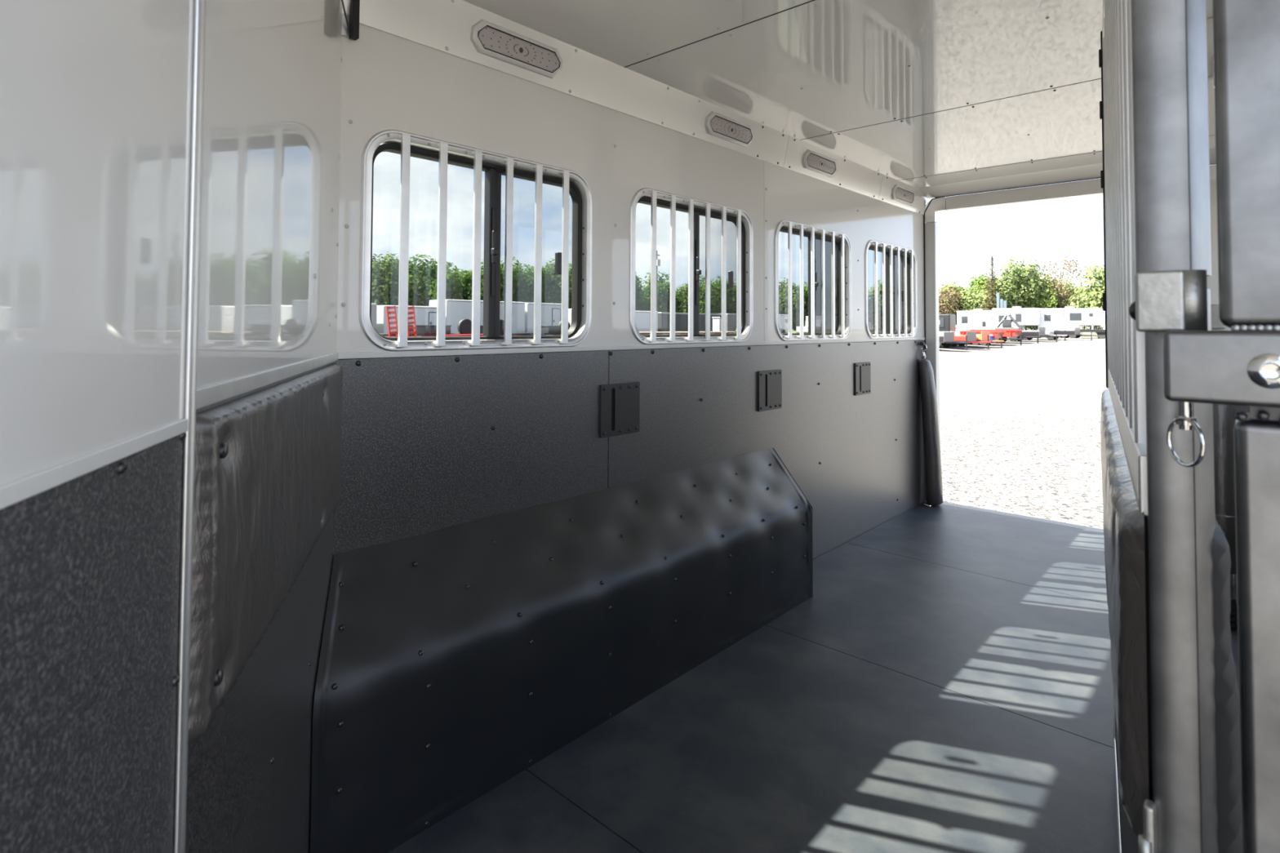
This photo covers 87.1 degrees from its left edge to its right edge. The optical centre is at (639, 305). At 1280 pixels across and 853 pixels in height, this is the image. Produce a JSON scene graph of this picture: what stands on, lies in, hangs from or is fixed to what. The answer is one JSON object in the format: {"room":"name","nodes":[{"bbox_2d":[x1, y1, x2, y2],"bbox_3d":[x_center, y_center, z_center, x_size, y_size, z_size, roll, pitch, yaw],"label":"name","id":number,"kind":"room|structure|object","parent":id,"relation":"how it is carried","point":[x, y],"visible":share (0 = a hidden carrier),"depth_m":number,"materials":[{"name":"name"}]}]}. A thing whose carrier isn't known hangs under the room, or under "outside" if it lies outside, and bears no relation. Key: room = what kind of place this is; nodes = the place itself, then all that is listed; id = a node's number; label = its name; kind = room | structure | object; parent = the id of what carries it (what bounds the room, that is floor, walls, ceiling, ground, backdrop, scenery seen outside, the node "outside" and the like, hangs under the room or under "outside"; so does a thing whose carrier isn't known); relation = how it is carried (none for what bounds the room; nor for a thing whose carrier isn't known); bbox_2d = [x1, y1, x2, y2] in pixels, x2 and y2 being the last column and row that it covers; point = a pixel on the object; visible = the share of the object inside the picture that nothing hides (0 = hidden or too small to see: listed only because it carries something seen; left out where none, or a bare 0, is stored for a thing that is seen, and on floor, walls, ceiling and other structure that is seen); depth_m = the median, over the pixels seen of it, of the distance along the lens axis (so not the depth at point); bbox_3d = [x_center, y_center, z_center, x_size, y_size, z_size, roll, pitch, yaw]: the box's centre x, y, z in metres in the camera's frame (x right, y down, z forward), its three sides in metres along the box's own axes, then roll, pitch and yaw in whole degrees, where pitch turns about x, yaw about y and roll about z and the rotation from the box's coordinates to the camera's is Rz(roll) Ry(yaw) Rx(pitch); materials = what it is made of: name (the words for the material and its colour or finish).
{"room":"cargo space","nodes":[
{"label":"cargo space","id":0,"kind":"room"},
{"bbox_2d":[0,0,342,852],"bbox_3d":[-0.526,0.171,0.854,0.087,2.204,1.800,1,-2,-17],"label":"wall","id":1,"kind":"structure","parent":0,"point":[101,101],"depth_m":0.53,"materials":[{"name":"white"}]},
{"bbox_2d":[187,363,342,744],"bbox_3d":[-0.602,0.302,1.186,0.026,0.345,1.003,1,-2,-16],"label":"pad","id":2,"kind":"object","parent":1,"relation":"attached to","point":[268,464],"visible":0.99,"depth_m":0.86,"materials":[{"name":"leather"}]},
{"bbox_2d":[332,22,925,566],"bbox_3d":[0.296,0.247,2.882,0.061,2.320,5.060,-1,-2,42],"label":"wall","id":3,"kind":"structure","parent":0,"point":[432,440],"depth_m":2.36,"materials":[{"name":"white"}]},
{"bbox_2d":[358,129,592,351],"bbox_3d":[-0.458,-0.168,2.055,0.076,0.598,0.822,-1,-2,42],"label":"window","id":4,"kind":"structure","parent":3,"relation":"in","point":[407,144],"depth_m":2.05,"materials":[{"name":"metal"}]},
{"bbox_2d":[470,18,562,78],"bbox_3d":[-0.374,-0.797,2.097,0.033,0.094,0.345,-1,-2,42],"label":"ceiling light","id":5,"kind":"object","parent":3,"relation":"attached to","point":[490,39],"visible":1,"depth_m":2.08,"materials":[{"name":"white plastic"}]},
{"bbox_2d":[307,447,813,852],"bbox_3d":[0.088,0.958,2.428,0.241,0.630,2.574,-1,-2,42],"label":"wheel well cover","id":6,"kind":"object","parent":3,"relation":"attached to","point":[455,660],"visible":1,"depth_m":1.88,"materials":[{"name":"black"}]},
{"bbox_2d":[599,382,639,438],"bbox_3d":[-0.070,0.373,2.433,0.012,0.186,0.200,-1,-2,42],"label":"plate","id":7,"kind":"object","parent":3,"relation":"attached to","point":[620,402],"visible":1,"depth_m":2.42,"materials":[{"name":"grey"}]},
{"bbox_2d":[342,0,927,214],"bbox_3d":[0.303,-0.771,2.856,0.051,0.152,4.980,-1,-2,42],"label":"trim","id":8,"kind":"structure","parent":3,"relation":"attached to","point":[442,25],"depth_m":2.40,"materials":[{"name":"silver metal"}]},
{"bbox_2d":[629,187,753,344],"bbox_3d":[0.229,-0.142,2.803,0.076,0.598,0.822,-1,-2,42],"label":"window","id":9,"kind":"structure","parent":3,"relation":"in","point":[695,208],"depth_m":2.80,"materials":[{"name":"metal"}]},
{"bbox_2d":[704,111,753,147],"bbox_3d":[0.396,-0.768,2.937,0.033,0.094,0.345,-1,-2,42],"label":"ceiling light","id":10,"kind":"object","parent":3,"relation":"attached to","point":[717,125],"visible":1,"depth_m":2.92,"materials":[{"name":"white"}]},
{"bbox_2d":[757,369,782,411],"bbox_3d":[0.617,0.399,3.182,0.012,0.186,0.200,-1,-2,42],"label":"plate","id":11,"kind":"object","parent":3,"relation":"attached to","point":[769,382],"visible":1,"depth_m":3.17,"materials":[{"name":"black"}]},
{"bbox_2d":[774,219,851,341],"bbox_3d":[0.915,-0.117,3.552,0.076,0.598,0.822,-1,-2,42],"label":"window","id":12,"kind":"structure","parent":3,"relation":"in","point":[829,251],"depth_m":3.63,"materials":[{"name":"metal"}]},
{"bbox_2d":[802,149,836,177],"bbox_3d":[0.949,-0.748,3.542,0.033,0.094,0.345,-1,-2,42],"label":"ceiling light","id":13,"kind":"object","parent":3,"relation":"attached to","point":[812,161],"visible":1,"depth_m":3.52,"materials":[{"name":"white"}]},
{"bbox_2d":[854,361,871,395],"bbox_3d":[1.302,0.425,3.930,0.012,0.186,0.200,-1,-2,42],"label":"plate","id":14,"kind":"object","parent":3,"relation":"attached to","point":[862,370],"visible":1,"depth_m":3.92,"materials":[{"name":"black"}]},
{"bbox_2d":[865,240,917,338],"bbox_3d":[1.599,-0.091,4.298,0.076,0.598,0.814,-1,-2,42],"label":"window","id":15,"kind":"structure","parent":3,"relation":"in","point":[900,274],"depth_m":4.32,"materials":[{"name":"metal"}]},
{"bbox_2d":[891,184,914,205],"bbox_3d":[1.713,-0.719,4.374,0.033,0.094,0.345,-1,-2,42],"label":"ceiling light","id":16,"kind":"object","parent":3,"relation":"attached to","point":[899,193],"visible":1,"depth_m":4.35,"materials":[{"name":"white"}]},
{"bbox_2d":[918,342,942,506],"bbox_3d":[1.970,0.801,4.560,0.144,1.111,0.109,0,-2,11],"label":"bar","id":17,"kind":"object","parent":3,"relation":"hanging from","point":[932,456],"visible":1,"depth_m":4.52,"materials":[{"name":"grey plastic"}]},
{"bbox_2d":[462,0,1216,198],"bbox_3d":[0.730,-0.889,1.777,2.233,0.096,6.160,-1,-2,42],"label":"ceiling","id":18,"kind":"structure","parent":0,"point":[937,98],"depth_m":2.44,"materials":[{"name":"white"}]},
{"bbox_2d":[341,0,359,40],"bbox_3d":[-0.750,-0.784,1.682,0.039,0.201,0.114,0,-2,18],"label":"strap","id":19,"kind":"object","parent":18,"relation":"hanging from","point":[350,23],"visible":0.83,"depth_m":1.71,"materials":[{"name":"fabric"}]},
{"bbox_2d":[1206,17,1214,88],"bbox_3d":[1.728,-0.755,2.004,0.110,0.222,0.070,-1,-2,42],"label":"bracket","id":20,"kind":"object","parent":18,"relation":"attached to","point":[1210,42],"visible":0.11,"depth_m":2.02,"materials":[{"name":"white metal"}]},
{"bbox_2d":[1162,0,1279,852],"bbox_3d":[0.518,0.150,0.469,0.234,2.134,0.091,-1,-2,42],"label":"divider","id":21,"kind":"object","parent":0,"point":[1240,366],"visible":1,"depth_m":0.50,"materials":[{"name":"metal"}]},
{"bbox_2d":[1206,179,1249,421],"bbox_3d":[3.238,0.321,3.536,0.850,2.020,0.102,-1,-2,42],"label":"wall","id":22,"kind":"structure","parent":0,"point":[1212,282],"depth_m":3.65,"materials":[{"name":"white"}]},
{"bbox_2d":[923,163,1216,532],"bbox_3d":[2.792,0.307,3.994,2.128,2.152,0.086,-1,-2,42],"label":"door frame","id":23,"kind":"structure","parent":22,"relation":"in","point":[1090,187],"depth_m":4.57,"materials":[{"name":"white metal"}]},
{"bbox_3d":[0.711,1.331,1.698,2.228,0.126,6.130,-1,-2,42],"label":"floor","id":24,"kind":"structure","parent":0,"visible":0},
{"bbox_2d":[387,769,640,852],"bbox_3d":[-0.099,1.230,0.815,2.124,0.012,1.196,-1,-2,42],"label":"floor mat","id":25,"kind":"object","parent":24,"relation":"on","point":[522,814],"visible":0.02,"depth_m":1.61,"materials":[{"name":"rubber"}]},
{"bbox_2d":[525,625,1241,852],"bbox_3d":[0.712,1.261,1.700,2.124,0.012,1.196,-1,-2,42],"label":"floor mat","id":26,"kind":"object","parent":24,"relation":"on","point":[778,741],"visible":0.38,"depth_m":1.83,"materials":[{"name":"rubber"}]},
{"bbox_2d":[1098,0,1242,852],"bbox_3d":[0.891,0.185,1.213,0.108,2.050,1.649,-1,-2,33],"label":"divider","id":27,"kind":"object","parent":26,"relation":"on","point":[1177,748],"visible":1,"depth_m":0.58,"materials":[{"name":"metal"}]},
{"bbox_2d":[765,542,1241,793],"bbox_3d":[1.522,1.291,2.584,2.124,0.012,1.196,-1,-2,42],"label":"floor mat","id":28,"kind":"object","parent":24,"relation":"on","point":[1042,655],"visible":0.55,"depth_m":2.65,"materials":[{"name":"rubber"}]},
{"bbox_2d":[846,501,1238,635],"bbox_3d":[2.341,1.322,3.478,2.124,0.012,1.221,-1,-2,42],"label":"floor mat","id":29,"kind":"object","parent":24,"relation":"on","point":[1067,560],"visible":0.64,"depth_m":3.70,"materials":[{"name":"rubber"}]},
{"bbox_2d":[1213,404,1237,631],"bbox_3d":[2.355,0.768,2.727,0.099,1.050,0.099,1,-2,-20],"label":"pole","id":30,"kind":"object","parent":29,"relation":"on","point":[1224,420],"visible":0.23,"depth_m":2.69,"materials":[{"name":"black"}]},
{"label":"outside","id":31,"kind":"structure","parent":0,"visible":0},
{"bbox_2d":[792,328,1107,528],"bbox_3d":[11.644,3.159,57.065,460.000,0.600,500.000,-1,-2,42],"label":"ground","id":32,"kind":"structure","parent":31,"point":[1020,425],"depth_m":11.49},
{"bbox_2d":[371,302,377,330],"bbox_3d":[-17.639,0.992,38.603,2.398,2.350,6.721,-1,-2,42],"label":"trailer","id":33,"kind":"object","parent":32,"relation":"on","point":[374,306],"visible":0.02,"depth_m":39.32,"materials":[{"name":"grey"}]},
{"bbox_2d":[385,305,398,337],"bbox_3d":[-10.200,0.947,27.786,0.100,1.913,0.612,-1,-2,42],"label":"ramp","id":34,"kind":"object","parent":32,"relation":"on","point":[393,307],"visible":0.69,"depth_m":27.73,"materials":[{"name":"red"}]},
{"bbox_2d":[376,305,436,333],"bbox_3d":[-14.217,1.145,42.314,2.290,2.200,5.021,-1,-2,42],"label":"trailer","id":35,"kind":"object","parent":32,"relation":"on","point":[424,315],"visible":0.28,"depth_m":41.06,"materials":[{"name":"white"}]},
{"bbox_2d":[407,306,417,337],"bbox_3d":[-9.639,0.967,28.398,0.100,1.913,0.612,-1,-2,42],"label":"ramp","id":36,"kind":"object","parent":32,"relation":"on","point":[412,308],"visible":0.48,"depth_m":28.39,"materials":[{"name":"red"}]},
{"bbox_2d":[378,319,531,337],"bbox_3d":[-8.960,1.311,31.641,2.410,1.380,7.800,-1,-2,42],"label":"flatbed trailer","id":37,"kind":"object","parent":32,"relation":"on","point":[464,326],"visible":0.22,"depth_m":30.96,"materials":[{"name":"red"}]},
{"bbox_2d":[408,324,451,333],"bbox_3d":[-9.487,1.057,29.895,0.640,0.380,2.140,-1,-2,42],"label":"cargo box","id":38,"kind":"object","parent":37,"relation":"on","point":[420,329],"visible":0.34,"depth_m":29.60,"materials":[{"name":"grey"}]},
{"bbox_2d":[445,333,483,336],"bbox_3d":[-7.793,1.337,29.960,0.138,0.178,2.302,-1,-2,42],"label":"beam","id":39,"kind":"structure","parent":32,"relation":"on","point":[463,335],"depth_m":29.84,"materials":[{"name":"red"}]},
{"bbox_2d":[429,299,524,333],"bbox_3d":[-10.494,1.061,45.960,2.398,2.720,7.421,-1,-2,42],"label":"trailer","id":40,"kind":"object","parent":32,"relation":"on","point":[456,310],"visible":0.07,"depth_m":43.74,"materials":[{"name":"white"}]},
{"bbox_2d":[524,302,561,333],"bbox_3d":[-6.981,1.202,49.792,2.398,2.700,5.021,-1,-2,42],"label":"trailer","id":41,"kind":"object","parent":32,"relation":"on","point":[551,313],"visible":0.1,"depth_m":48.36,"materials":[{"name":"white"}]},
{"bbox_2d":[529,320,570,335],"bbox_3d":[-4.435,1.480,36.579,2.410,1.380,4.000,-1,-2,42],"label":"flatbed trailer","id":42,"kind":"object","parent":32,"relation":"on","point":[559,323],"visible":0.09,"depth_m":34.98,"materials":[{"name":"black"}]},
{"bbox_2d":[541,325,560,333],"bbox_3d":[-4.455,1.245,35.385,0.640,0.380,1.440,-1,-2,42],"label":"cargo box","id":43,"kind":"object","parent":42,"relation":"on","point":[544,329],"visible":0.59,"depth_m":34.91,"materials":[{"name":"grey"}]},
{"bbox_2d":[635,311,657,332],"bbox_3d":[-0.336,1.613,57.460,2.290,2.300,5.721,-1,-2,42],"label":"trailer","id":44,"kind":"object","parent":32,"relation":"on","point":[642,318],"visible":0.19,"depth_m":56.59,"materials":[{"name":"white"}]},
{"bbox_2d":[657,311,688,331],"bbox_3d":[2.820,1.757,60.940,2.240,2.250,5.121,-1,-2,42],"label":"trailer","id":45,"kind":"object","parent":32,"relation":"on","point":[664,317],"visible":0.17,"depth_m":59.67,"materials":[{"name":"grey"}]},
{"bbox_2d":[639,331,721,334],"bbox_3d":[1.268,2.001,42.054,2.410,0.720,9.800,-1,-2,42],"label":"flatbed trailer","id":46,"kind":"object","parent":32,"relation":"on","point":[645,332],"visible":0.09,"depth_m":41.83,"materials":[{"name":"black"}]},
{"bbox_2d":[698,313,721,331],"bbox_3d":[6.096,1.879,64.514,2.240,2.250,5.821,-1,-2,42],"label":"trailer","id":47,"kind":"object","parent":32,"relation":"on","point":[702,316],"visible":0.09,"depth_m":62.78,"materials":[{"name":"grey"}]},
{"bbox_2d":[711,317,721,331],"bbox_3d":[6.184,1.800,52.617,0.760,1.800,0.860,-1,-2,42],"label":"tall cabinet","id":48,"kind":"object","parent":32,"relation":"on","point":[717,322],"visible":0.52,"depth_m":52.26,"materials":[{"name":"white"}]},
{"bbox_2d":[726,313,736,331],"bbox_3d":[9.829,1.993,68.552,2.290,2.300,6.021,-1,-2,42],"label":"trailer","id":49,"kind":"object","parent":32,"relation":"on","point":[731,317],"visible":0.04,"depth_m":66.00,"materials":[{"name":"grey"}]},
{"bbox_2d":[778,314,787,333],"bbox_3d":[14.884,2.182,74.090,2.398,2.400,5.021,-1,-2,42],"label":"trailer","id":50,"kind":"object","parent":32,"relation":"on","point":[783,318],"visible":0.21,"depth_m":73.25,"materials":[{"name":"white"}]},
{"bbox_2d":[794,281,808,333],"bbox_3d":[22.717,0.139,88.676,6.575,8.155,6.250,-1,-2,44],"label":"broadleaf tree","id":51,"kind":"object","parent":32,"relation":"on","point":[806,306],"visible":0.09,"depth_m":87.24,"materials":[{"name":"green plant"}]},
{"bbox_2d":[796,320,808,333],"bbox_3d":[20.014,2.547,76.587,1.940,1.830,5.450,-1,-2,42],"label":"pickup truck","id":52,"kind":"object","parent":32,"relation":"on","point":[806,327],"visible":0.03,"depth_m":75.01,"materials":[{"name":"white"}]},
{"bbox_2d":[867,291,875,321],"bbox_3d":[25.870,-0.056,86.024,7.218,8.425,7.607,1,-2,-27],"label":"broadleaf tree","id":53,"kind":"object","parent":32,"relation":"on","point":[870,299],"visible":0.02,"depth_m":84.21,"materials":[{"name":"green plant"}]},
{"bbox_2d":[867,280,882,332],"bbox_3d":[31.368,0.322,85.563,6.240,7.671,6.231,1,-2,-17],"label":"broadleaf tree","id":54,"kind":"object","parent":32,"relation":"on","point":[872,317],"visible":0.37,"depth_m":84.75,"materials":[{"name":"green plant"}]},
{"bbox_2d":[791,329,1097,337],"bbox_3d":[9.167,4.504,113.564,260.000,0.001,220.000,-1,-2,42],"label":"grass verge","id":55,"kind":"structure","parent":32,"relation":"on","point":[793,331],"depth_m":114.23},
{"bbox_2d":[371,251,424,306],"bbox_3d":[-27.669,-1.126,74.035,6.823,9.426,7.768,-1,-2,26],"label":"broadleaf tree","id":56,"kind":"object","parent":55,"relation":"on","point":[384,278],"visible":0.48,"depth_m":71.99,"materials":[{"name":"green plant"}]},
{"bbox_2d":[382,253,432,302],"bbox_3d":[-29.040,-1.224,82.382,8.172,10.135,7.767,-1,-2,36],"label":"broadleaf tree","id":57,"kind":"object","parent":55,"relation":"on","point":[390,256],"visible":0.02,"depth_m":80.89,"materials":[{"name":"green plant"}]},
{"bbox_2d":[408,253,437,306],"bbox_3d":[-26.363,-1.213,81.684,8.639,10.083,9.105,1,-2,-10],"label":"broadleaf tree","id":58,"kind":"object","parent":55,"relation":"on","point":[426,279],"visible":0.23,"depth_m":80.28,"materials":[{"name":"green plant"}]},
{"bbox_2d":[417,258,458,306],"bbox_3d":[-25.388,-1.018,84.285,8.888,9.844,8.434,1,-2,-30],"label":"broadleaf tree","id":59,"kind":"object","parent":55,"relation":"on","point":[435,261],"visible":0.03,"depth_m":82.48,"materials":[{"name":"green plant"}]},
{"bbox_2d":[427,262,483,300],"bbox_3d":[-20.953,-0.648,76.498,6.279,8.613,6.946,-1,-2,35],"label":"broadleaf tree","id":60,"kind":"object","parent":55,"relation":"on","point":[451,284],"visible":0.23,"depth_m":74.42,"materials":[{"name":"green plant"}]},
{"bbox_2d":[457,259,520,302],"bbox_3d":[-17.432,-0.814,77.644,7.896,9.066,7.567,2,-2,-42],"label":"broadleaf tree","id":61,"kind":"object","parent":55,"relation":"on","point":[502,287],"visible":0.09,"depth_m":75.67,"materials":[{"name":"green plant"}]},
{"bbox_2d":[500,257,555,302],"bbox_3d":[-14.558,-1.042,80.278,7.115,9.760,7.870,-1,-2,38],"label":"broadleaf tree","id":62,"kind":"object","parent":55,"relation":"on","point":[524,289],"visible":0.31,"depth_m":78.45,"materials":[{"name":"green plant"}]},
{"bbox_2d":[518,258,561,283],"bbox_3d":[-12.677,-1.052,87.884,7.499,10.286,8.294,0,-2,-4],"label":"broadleaf tree","id":63,"kind":"object","parent":55,"relation":"on","point":[522,268],"visible":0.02,"depth_m":86.82,"materials":[{"name":"green plant"}]},
{"bbox_2d":[527,263,571,308],"bbox_3d":[-10.063,-0.720,81.709,7.605,9.228,6.679,0,-2,20],"label":"broadleaf tree","id":64,"kind":"object","parent":55,"relation":"on","point":[556,297],"visible":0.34,"depth_m":79.94,"materials":[{"name":"green plant"}]},
{"bbox_2d":[635,274,645,311],"bbox_3d":[-2.284,-0.570,80.782,7.185,8.910,6.496,-1,-2,30],"label":"broadleaf tree","id":65,"kind":"object","parent":55,"relation":"on","point":[637,300],"visible":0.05,"depth_m":79.04,"materials":[{"name":"green plant"}]},
{"bbox_2d":[656,250,660,311],"bbox_3d":[1.897,-1.366,72.937,0.660,9.300,1.000,-1,-2,42],"label":"utility pole","id":66,"kind":"object","parent":55,"relation":"on","point":[658,261],"visible":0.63,"depth_m":72.97,"materials":[{"name":"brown wood"}]},
{"bbox_2d":[637,271,688,312],"bbox_3d":[2.207,-0.225,85.058,7.080,8.482,7.387,1,-2,-17],"label":"broadleaf tree","id":67,"kind":"object","parent":55,"relation":"on","point":[664,294],"visible":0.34,"depth_m":83.07,"materials":[{"name":"green plant"}]},
{"bbox_2d":[675,283,688,312],"bbox_3d":[6.519,0.480,90.027,5.328,7.361,6.066,1,-2,-13],"label":"broadleaf tree","id":68,"kind":"object","parent":55,"relation":"on","point":[686,310],"visible":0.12,"depth_m":89.60,"materials":[{"name":"green plant"}]},
{"bbox_2d":[682,275,711,290],"bbox_3d":[8.438,-0.004,94.200,7.226,8.657,7.539,-1,-2,34],"label":"broadleaf tree","id":69,"kind":"object","parent":55,"relation":"on","point":[703,277],"visible":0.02,"depth_m":93.78,"materials":[{"name":"green plant"}]},
{"bbox_2d":[699,275,734,313],"bbox_3d":[9.300,0.077,84.466,5.745,7.880,6.355,2,-2,-44],"label":"broadleaf tree","id":70,"kind":"object","parent":55,"relation":"on","point":[715,289],"visible":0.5,"depth_m":82.76,"materials":[{"name":"green plant"}]},
{"bbox_2d":[728,286,736,313],"bbox_3d":[14.151,0.151,85.820,6.836,7.850,6.552,1,-2,-12],"label":"broadleaf tree","id":71,"kind":"object","parent":55,"relation":"on","point":[733,294],"visible":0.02,"depth_m":84.56,"materials":[{"name":"green plant"}]},
{"bbox_2d":[778,277,807,330],"bbox_3d":[18.480,0.156,86.733,6.472,7.967,6.482,1,-2,-22],"label":"broadleaf tree","id":72,"kind":"object","parent":55,"relation":"on","point":[783,293],"visible":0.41,"depth_m":85.43,"materials":[{"name":"green plant"}]},
{"bbox_2d":[938,280,965,320],"bbox_3d":[44.623,0.412,99.009,6.345,8.512,5.293,0,-2,14],"label":"tree","id":73,"kind":"object","parent":55,"relation":"on","point":[942,291],"visible":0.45,"depth_m":98.28,"materials":[{"name":"brown plant"}]},
{"bbox_2d":[938,280,973,324],"bbox_3d":[47.286,0.330,103.343,7.271,8.951,7.282,-1,-2,35],"label":"broadleaf tree","id":74,"kind":"object","parent":55,"relation":"on","point":[958,287],"visible":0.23,"depth_m":101.55,"materials":[{"name":"green plant"}]},
{"bbox_2d":[954,289,996,321],"bbox_3d":[50.624,1.002,99.315,9.045,7.382,8.797,0,-2,19],"label":"broadleaf tree","id":75,"kind":"object","parent":55,"relation":"on","point":[977,303],"visible":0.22,"depth_m":99.22,"materials":[{"name":"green plant"}]},
{"bbox_2d":[963,271,998,304],"bbox_3d":[54.189,-0.325,107.764,8.699,10.708,8.712,0,-2,13],"label":"broadleaf tree","id":76,"kind":"object","parent":55,"relation":"on","point":[978,284],"visible":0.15,"depth_m":107.08,"materials":[{"name":"green plant"}]},
{"bbox_2d":[978,255,1004,310],"bbox_3d":[46.695,-1.181,89.058,4.793,10.923,4.823,-1,-2,42],"label":"conifer tree","id":77,"kind":"object","parent":55,"relation":"on","point":[992,304],"visible":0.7,"depth_m":88.90,"materials":[{"name":"green plant"}]},
{"bbox_2d":[988,253,1054,328],"bbox_3d":[50.931,-1.402,90.217,7.917,11.674,7.326,-1,-2,25],"label":"broadleaf tree","id":78,"kind":"object","parent":55,"relation":"on","point":[1021,293],"visible":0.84,"depth_m":89.01,"materials":[{"name":"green plant"}]},
{"bbox_2d":[1036,273,1064,329],"bbox_3d":[63.760,-0.128,104.698,8.277,10.189,8.289,0,-2,4],"label":"broadleaf tree","id":79,"kind":"object","parent":55,"relation":"on","point":[1047,273],"visible":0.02,"depth_m":103.58,"materials":[{"name":"green plant"}]},
{"bbox_2d":[1030,248,1089,308],"bbox_3d":[55.546,-1.567,89.000,6.437,11.975,6.597,0,-2,14],"label":"bare tree","id":80,"kind":"object","parent":55,"relation":"on","point":[1061,295],"visible":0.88,"depth_m":88.55,"materials":[{"name":"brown plant"}]},
{"bbox_2d":[1040,277,1083,308],"bbox_3d":[60.448,0.340,96.489,7.019,8.628,7.009,-1,-2,31],"label":"broadleaf tree","id":81,"kind":"object","parent":55,"relation":"on","point":[1052,301],"visible":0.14,"depth_m":94.93,"materials":[{"name":"green plant"}]},
{"bbox_2d":[1064,262,1104,328],"bbox_3d":[59.527,-0.731,84.404,11.222,10.265,11.538,1,-2,-32],"label":"broadleaf tree","id":82,"kind":"object","parent":55,"relation":"on","point":[1096,301],"visible":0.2,"depth_m":84.93,"materials":[{"name":"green plant"}]},
{"bbox_2d":[1067,285,1102,329],"bbox_3d":[62.711,0.852,91.603,8.986,7.334,8.740,1,-2,-8],"label":"broadleaf tree","id":83,"kind":"object","parent":55,"relation":"on","point":[1094,326],"visible":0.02,"depth_m":91.98,"materials":[{"name":"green plant"}]},
{"bbox_2d":[938,314,959,346],"bbox_3d":[22.009,1.818,50.053,3.000,2.350,1.780,-1,-2,42],"label":"vehicle","id":84,"kind":"object","parent":32,"relation":"on","point":[947,322],"visible":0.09,"depth_m":49.06,"materials":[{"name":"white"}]},
{"bbox_2d":[938,331,969,350],"bbox_3d":[19.277,2.295,44.671,4.824,1.170,2.240,-1,-2,42],"label":"trailer","id":85,"kind":"object","parent":32,"relation":"on","point":[948,336],"visible":0.23,"depth_m":43.32,"materials":[{"name":"grey metal"}]},
{"bbox_2d":[938,331,991,349],"bbox_3d":[22.126,2.404,47.484,4.824,1.170,2.240,-1,-2,42],"label":"trailer","id":86,"kind":"object","parent":32,"relation":"on","point":[971,335],"visible":0.41,"depth_m":46.39,"materials":[{"name":"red metal"}]},
{"bbox_2d":[956,308,991,330],"bbox_3d":[39.695,2.012,78.989,4.200,3.270,2.488,-1,-2,42],"label":"trailer","id":87,"kind":"object","parent":32,"relation":"on","point":[979,318],"visible":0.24,"depth_m":78.34,"materials":[{"name":"white"}]},
{"bbox_2d":[958,331,1004,347],"bbox_3d":[24.680,2.497,50.567,4.824,1.170,2.240,-1,-2,42],"label":"trailer","id":88,"kind":"object","parent":32,"relation":"on","point":[984,337],"visible":0.4,"depth_m":49.24,"materials":[{"name":"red metal"}]},
{"bbox_2d":[955,330,1024,345],"bbox_3d":[27.585,2.551,53.331,5.073,1.120,2.420,-1,-2,42],"label":"trailer","id":89,"kind":"object","parent":32,"relation":"on","point":[997,334],"visible":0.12,"depth_m":52.54,"materials":[{"name":"red"}]},
{"bbox_2d":[996,293,1007,308],"bbox_3d":[43.541,1.075,80.990,1.080,5.300,0.250,-1,-2,42],"label":"silo","id":90,"kind":"object","parent":32,"relation":"on","point":[1001,304],"visible":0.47,"depth_m":81.02,"materials":[{"name":"silver"}]},
{"bbox_2d":[969,328,1040,343],"bbox_3d":[30.508,2.547,56.079,5.073,1.120,2.420,-1,-2,42],"label":"trailer","id":91,"kind":"object","parent":32,"relation":"on","point":[1009,332],"visible":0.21,"depth_m":55.19,"materials":[{"name":"red"}]},
{"bbox_2d":[994,313,1024,337],"bbox_3d":[36.449,2.021,66.257,2.999,2.468,2.000,-1,-2,42],"label":"trailer","id":92,"kind":"object","parent":32,"relation":"on","point":[1007,324],"visible":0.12,"depth_m":66.02,"materials":[{"name":"grey"}]},
{"bbox_2d":[991,306,1039,337],"bbox_3d":[42.388,1.833,75.713,4.600,3.481,2.488,-1,-2,42],"label":"trailer","id":93,"kind":"object","parent":32,"relation":"on","point":[1029,316],"visible":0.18,"depth_m":74.62,"materials":[{"name":"white"}]},
{"bbox_2d":[1008,327,1058,342],"bbox_3d":[33.672,2.485,58.609,4.824,1.250,2.240,-1,-2,42],"label":"trailer","id":94,"kind":"object","parent":32,"relation":"on","point":[1042,330],"visible":0.57,"depth_m":57.68,"materials":[{"name":"grey metal"}]},
{"bbox_2d":[1022,329,1066,340],"bbox_3d":[36.300,2.672,61.622,4.824,0.950,2.240,-1,-2,42],"label":"trailer","id":95,"kind":"object","parent":32,"relation":"on","point":[1051,333],"visible":0.36,"depth_m":60.31,"materials":[{"name":"grey metal"}]},
{"bbox_2d":[1046,327,1093,340],"bbox_3d":[39.169,2.584,62.388,4.824,1.150,2.240,-1,-2,42],"label":"trailer","id":96,"kind":"object","parent":32,"relation":"on","point":[1077,332],"visible":0.44,"depth_m":61.35,"materials":[{"name":"grey metal"}]},
{"bbox_2d":[1037,306,1103,338],"bbox_3d":[46.744,1.805,73.214,5.800,3.431,2.488,-1,-2,42],"label":"trailer","id":97,"kind":"object","parent":32,"relation":"on","point":[1068,318],"visible":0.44,"depth_m":72.36,"materials":[{"name":"white"}]},
{"bbox_2d":[1074,328,1105,338],"bbox_3d":[48.952,2.922,69.082,7.200,0.950,1.700,-1,-2,42],"label":"flatbed trailer","id":98,"kind":"object","parent":32,"relation":"on","point":[1101,334],"visible":0.22,"depth_m":69.49,"materials":[{"name":"black"}]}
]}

